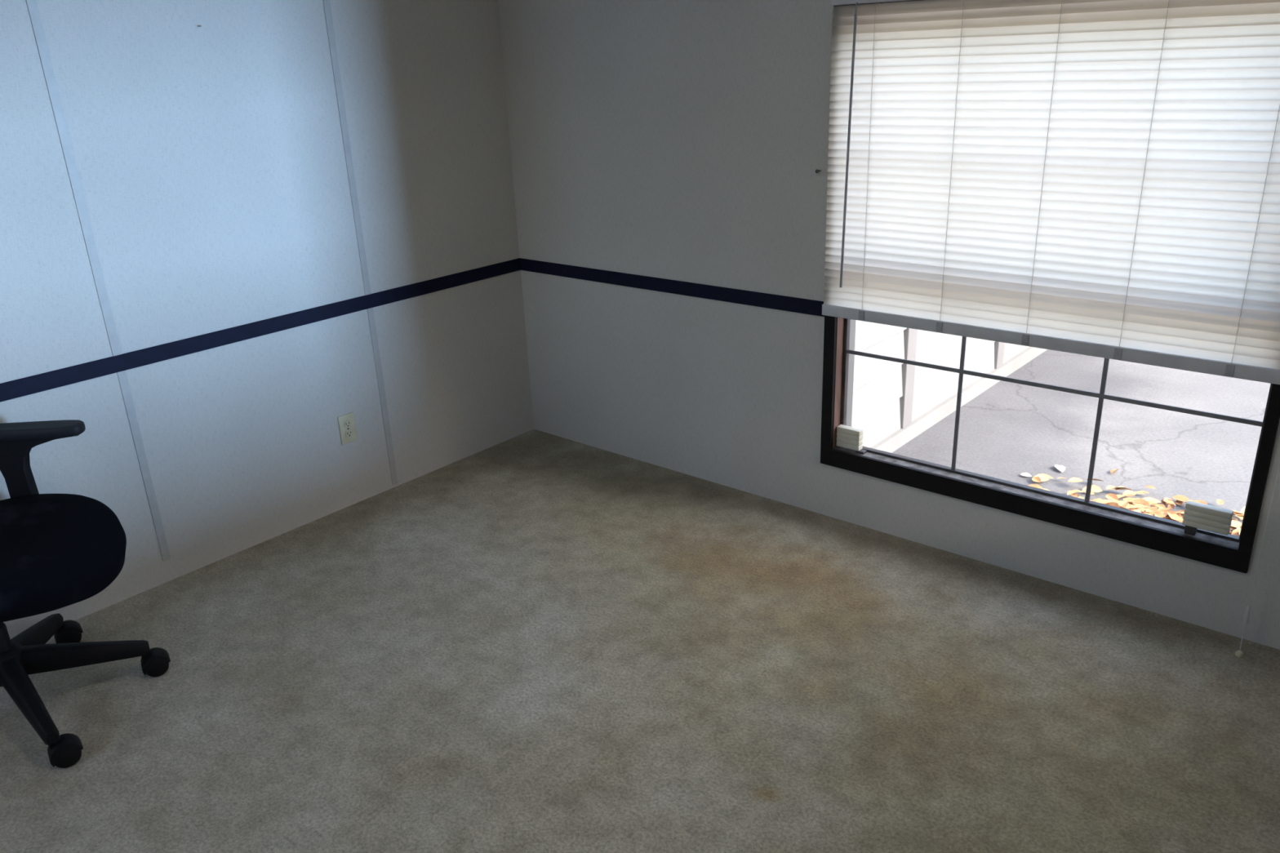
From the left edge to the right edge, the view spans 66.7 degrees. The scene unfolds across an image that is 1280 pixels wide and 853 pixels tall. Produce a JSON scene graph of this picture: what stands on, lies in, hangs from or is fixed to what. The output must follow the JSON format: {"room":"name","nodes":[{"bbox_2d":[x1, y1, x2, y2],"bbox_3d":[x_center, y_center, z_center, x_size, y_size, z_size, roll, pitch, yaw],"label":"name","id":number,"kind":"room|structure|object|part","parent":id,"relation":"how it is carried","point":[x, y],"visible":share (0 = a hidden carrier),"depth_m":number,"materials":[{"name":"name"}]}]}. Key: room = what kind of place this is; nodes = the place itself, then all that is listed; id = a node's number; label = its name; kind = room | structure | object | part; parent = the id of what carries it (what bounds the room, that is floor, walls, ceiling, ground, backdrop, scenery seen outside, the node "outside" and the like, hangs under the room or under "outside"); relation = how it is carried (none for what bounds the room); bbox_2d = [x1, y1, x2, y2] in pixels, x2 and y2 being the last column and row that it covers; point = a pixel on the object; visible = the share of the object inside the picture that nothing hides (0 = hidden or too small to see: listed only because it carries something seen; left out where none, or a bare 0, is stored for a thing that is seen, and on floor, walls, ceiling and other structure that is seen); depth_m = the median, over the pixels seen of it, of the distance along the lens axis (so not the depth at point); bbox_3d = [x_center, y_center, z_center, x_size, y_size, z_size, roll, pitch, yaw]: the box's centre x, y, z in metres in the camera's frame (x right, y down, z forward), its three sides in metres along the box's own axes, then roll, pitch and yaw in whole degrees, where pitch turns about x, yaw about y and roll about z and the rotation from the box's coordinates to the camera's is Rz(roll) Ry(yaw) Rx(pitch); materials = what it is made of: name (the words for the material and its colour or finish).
{"room":"empty office room","nodes":[
{"label":"empty office room","id":0,"kind":"room"},
{"bbox_2d":[0,0,533,639],"bbox_3d":[-1.775,-0.467,2.834,0.100,2.400,3.970,15,27,38],"label":"wall","id":1,"kind":"structure","parent":0,"point":[210,157],"depth_m":3.30,"materials":[{"name":"paint"}]},
{"bbox_2d":[26,0,170,560],"bbox_3d":[-1.637,-0.563,2.889,0.003,2.171,0.026,15,27,38],"label":"trim","id":2,"kind":"structure","parent":1,"relation":"attached to","point":[33,7],"depth_m":2.91,"materials":[{"name":"plastic"}]},
{"bbox_2d":[0,257,520,402],"bbox_3d":[-1.728,-0.147,2.912,0.006,0.052,3.750,15,27,38],"label":"trim","id":3,"kind":"structure","parent":1,"relation":"attached to","point":[12,389],"depth_m":3.29,"materials":[{"name":"wood"}]},
{"bbox_2d":[337,412,357,444],"bbox_3d":[-1.117,0.008,3.723,0.009,0.114,0.070,15,27,38],"label":"wall outlet","id":4,"kind":"object","parent":1,"relation":"attached to","point":[347,426],"visible":1,"depth_m":3.72,"materials":[{"name":"beige plastic"}]},
{"bbox_2d":[343,419,351,427],"bbox_3d":[-1.116,-0.010,3.714,0.003,0.027,0.034,15,27,38],"label":"receptacle","id":5,"kind":"object","parent":4,"relation":"attached to","point":[347,423],"depth_m":3.71,"materials":[{"name":"beige plastic"}]},
{"bbox_2d":[345,429,352,437],"bbox_3d":[-1.114,0.027,3.728,0.003,0.027,0.034,15,27,38],"label":"receptacle","id":6,"kind":"object","parent":4,"relation":"attached to","point":[348,433],"depth_m":3.73,"materials":[{"name":"beige plastic"}]},
{"bbox_2d":[322,0,397,484],"bbox_3d":[-1.039,-0.808,3.553,0.003,2.238,0.026,15,27,38],"label":"trim","id":7,"kind":"structure","parent":1,"relation":"attached to","point":[326,4],"depth_m":3.58,"materials":[{"name":"plastic"}]},
{"bbox_2d":[0,429,1279,852],"bbox_3d":[-0.216,1.034,1.972,4.150,0.100,3.870,15,27,38],"label":"floor","id":8,"kind":"structure","parent":0,"point":[534,641],"depth_m":2.61,"materials":[{"name":"carpet"}]},
{"bbox_2d":[0,419,170,768],"bbox_3d":[-1.718,0.304,2.498,0.722,1.000,0.694,-3,21,-2],"label":"office chair","id":9,"kind":"object","parent":8,"relation":"on","point":[58,551],"visible":1,"depth_m":2.55,"materials":[{"name":"black fabric"}]},
{"bbox_3d":[-1.562,0.696,2.486,0.308,0.117,0.060,17,28,41],"label":"leg","id":10,"kind":"part","parent":9,"relation":"part of","materials":[{"name":"black plastic"}]},
{"bbox_3d":[-1.728,0.591,2.776,0.060,0.117,0.308,-6,21,-9],"label":"leg","id":11,"kind":"part","parent":9,"relation":"part of","materials":[{"name":"black plastic"}]},
{"bbox_3d":[-1.687,0.205,2.628,0.315,0.312,0.242,-3,21,-2],"label":"armrest","id":12,"kind":"part","parent":9,"relation":"part of","materials":[{"name":"black plastic"}]},
{"bbox_3d":[-1.625,0.352,2.494,0.541,0.158,0.560,-3,21,-2],"label":"seat","id":13,"kind":"part","parent":9,"relation":"part of","materials":[{"name":"black fabric"}]},
{"bbox_3d":[-1.533,0.617,2.685,0.308,0.117,0.060,-13,23,-25],"label":"leg","id":14,"kind":"part","parent":9,"relation":"part of","materials":[{"name":"black plastic"}]},
{"bbox_2d":[497,0,1279,649],"bbox_3d":[1.050,-0.618,2.917,4.051,2.400,0.120,15,27,38],"label":"wall","id":15,"kind":"structure","parent":0,"point":[683,140],"depth_m":3.54,"materials":[{"name":"paint"}]},
{"bbox_2d":[520,257,824,316],"bbox_3d":[0.057,-0.551,3.765,1.510,0.052,0.006,15,27,38],"label":"trim","id":16,"kind":"structure","parent":15,"relation":"attached to","point":[806,306],"depth_m":3.69,"materials":[{"name":"wood"}]},
{"bbox_2d":[820,0,1279,573],"bbox_3d":[1.174,-0.469,2.863,1.339,1.537,0.145,15,27,38],"label":"window","id":17,"kind":"structure","parent":15,"relation":"in","point":[1232,552],"depth_m":3.02,"materials":[{"name":"black"}]},
{"bbox_2d":[835,424,866,454],"bbox_3d":[0.748,0.045,3.431,0.109,0.082,0.030,15,27,38],"label":"block","id":18,"kind":"object","parent":17,"relation":"on","point":[848,437],"visible":1,"depth_m":3.42,"materials":[{"name":"beige plastic"}]},
{"bbox_3d":[1.185,0.205,3.089,1.267,0.004,0.047,15,27,38],"label":"sill","id":19,"kind":"part","parent":17,"relation":"part of","materials":[{"name":"black wood"}]},
{"bbox_2d":[822,0,1279,657],"bbox_3d":[1.122,-0.335,2.805,1.374,1.759,0.096,15,27,38],"label":"mini blind","id":20,"kind":"object","parent":17,"relation":"attached to","point":[1095,178],"visible":1,"depth_m":2.65,"materials":[{"name":"white plastic"}]},
{"bbox_3d":[0.714,-0.811,3.014,0.003,0.922,0.022,15,27,38],"label":"ladder cord","id":21,"kind":"part","parent":20,"relation":"part of","materials":[{"name":"white fabric"}]},
{"bbox_3d":[0.917,-0.757,2.850,0.003,0.922,0.022,15,27,38],"label":"ladder cord","id":22,"kind":"part","parent":20,"relation":"part of","materials":[{"name":"white fabric"}]},
{"bbox_3d":[1.120,-0.702,2.688,0.003,0.922,0.022,15,27,38],"label":"ladder cord","id":23,"kind":"part","parent":20,"relation":"part of","materials":[{"name":"white fabric"}]},
{"bbox_3d":[1.134,-0.258,2.863,1.353,0.038,0.024,15,27,38],"label":"rail","id":24,"kind":"part","parent":20,"relation":"part of","materials":[{"name":"white plastic"}]},
{"bbox_3d":[1.314,-0.650,2.532,0.003,0.922,0.022,15,27,38],"label":"ladder cord","id":25,"kind":"part","parent":20,"relation":"part of","materials":[{"name":"white fabric"}]},
{"bbox_3d":[1.648,0.625,2.676,0.021,0.020,0.021,15,27,38],"label":"cord knob","id":26,"kind":"part","parent":20,"relation":"part of","materials":[{"name":"beige plastic"}]},
{"bbox_3d":[1.523,-0.595,2.364,0.003,0.922,0.022,15,27,38],"label":"ladder cord","id":27,"kind":"part","parent":20,"relation":"part of","materials":[{"name":"white fabric"}]},
{"bbox_3d":[1.627,-0.192,2.390,0.015,1.713,0.053,1,21,10],"label":"pull cord","id":28,"kind":"part","parent":20,"relation":"part of","materials":[{"name":"white fabric"}]},
{"bbox_3d":[1.193,-0.137,2.986,1.267,0.716,0.022,15,27,38],"label":"sash","id":29,"kind":"part","parent":17,"relation":"part of","materials":[{"name":"brown metal"}]},
{"bbox_2d":[1182,500,1233,535],"bbox_3d":[1.600,0.268,2.747,0.116,0.092,0.028,15,27,38],"label":"block","id":30,"kind":"object","parent":17,"relation":"on","point":[1197,515],"visible":1,"depth_m":2.73,"materials":[{"name":"beige plastic"}]},
{"label":"outside","id":31,"kind":"structure","parent":0,"visible":0},
{"bbox_2d":[851,320,1029,448],"bbox_3d":[3.065,-2.011,7.240,0.340,2.730,9.365,15,27,38],"label":"wall","id":32,"kind":"structure","parent":31,"point":[877,391],"depth_m":5.83,"materials":[{"name":"white paint"}]},
{"bbox_2d":[899,328,917,428],"bbox_3d":[1.580,-1.242,5.520,0.035,2.650,0.120,15,27,38],"label":"trim","id":33,"kind":"structure","parent":32,"relation":"attached to","point":[910,335],"depth_m":5.86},
{"bbox_2d":[870,346,1047,453],"bbox_3d":[3.132,-0.689,7.740,0.370,0.100,9.365,15,27,38],"label":"baseboard","id":34,"kind":"structure","parent":32,"relation":"attached to","point":[900,437],"depth_m":6.40,"materials":[{"name":"concrete"}]},
{"bbox_2d":[994,341,1004,368],"bbox_3d":[2.516,-1.665,6.515,0.035,2.650,0.120,15,27,38],"label":"trim","id":35,"kind":"structure","parent":32,"relation":"attached to","point":[999,347],"depth_m":6.93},
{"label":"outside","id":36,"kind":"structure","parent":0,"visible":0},
{"bbox_2d":[892,349,1270,532],"bbox_3d":[6.284,-0.971,8.545,55.000,0.200,65.000,15,27,38],"label":"pavement","id":37,"kind":"structure","parent":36,"point":[1009,430],"depth_m":6.02,"materials":[{"name":"concrete"}]},
{"bbox_2d":[1020,472,1031,476],"bbox_3d":[2.163,0.269,5.454,0.062,0.010,0.035,15,27,38],"label":"fallen leaf","id":38,"kind":"object","parent":37,"relation":"on","point":[1026,474],"visible":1,"depth_m":5.46,"materials":[{"name":"white plant"}]},
{"bbox_2d":[1054,465,1065,471],"bbox_3d":[2.382,0.233,5.522,0.068,0.012,0.088,15,27,38],"label":"fallen leaf","id":39,"kind":"object","parent":37,"relation":"on","point":[1060,468],"visible":1,"depth_m":5.52,"materials":[{"name":"white plant"}]},
{"bbox_2d":[1028,468,1245,536],"bbox_3d":[2.551,0.540,4.647,1.244,0.062,1.987,-16,25,-32],"label":"leaf litter","id":40,"kind":"object","parent":37,"relation":"on","point":[1136,504],"visible":0.11,"depth_m":5.02,"materials":[{"name":"yellow plant"}]}
]}

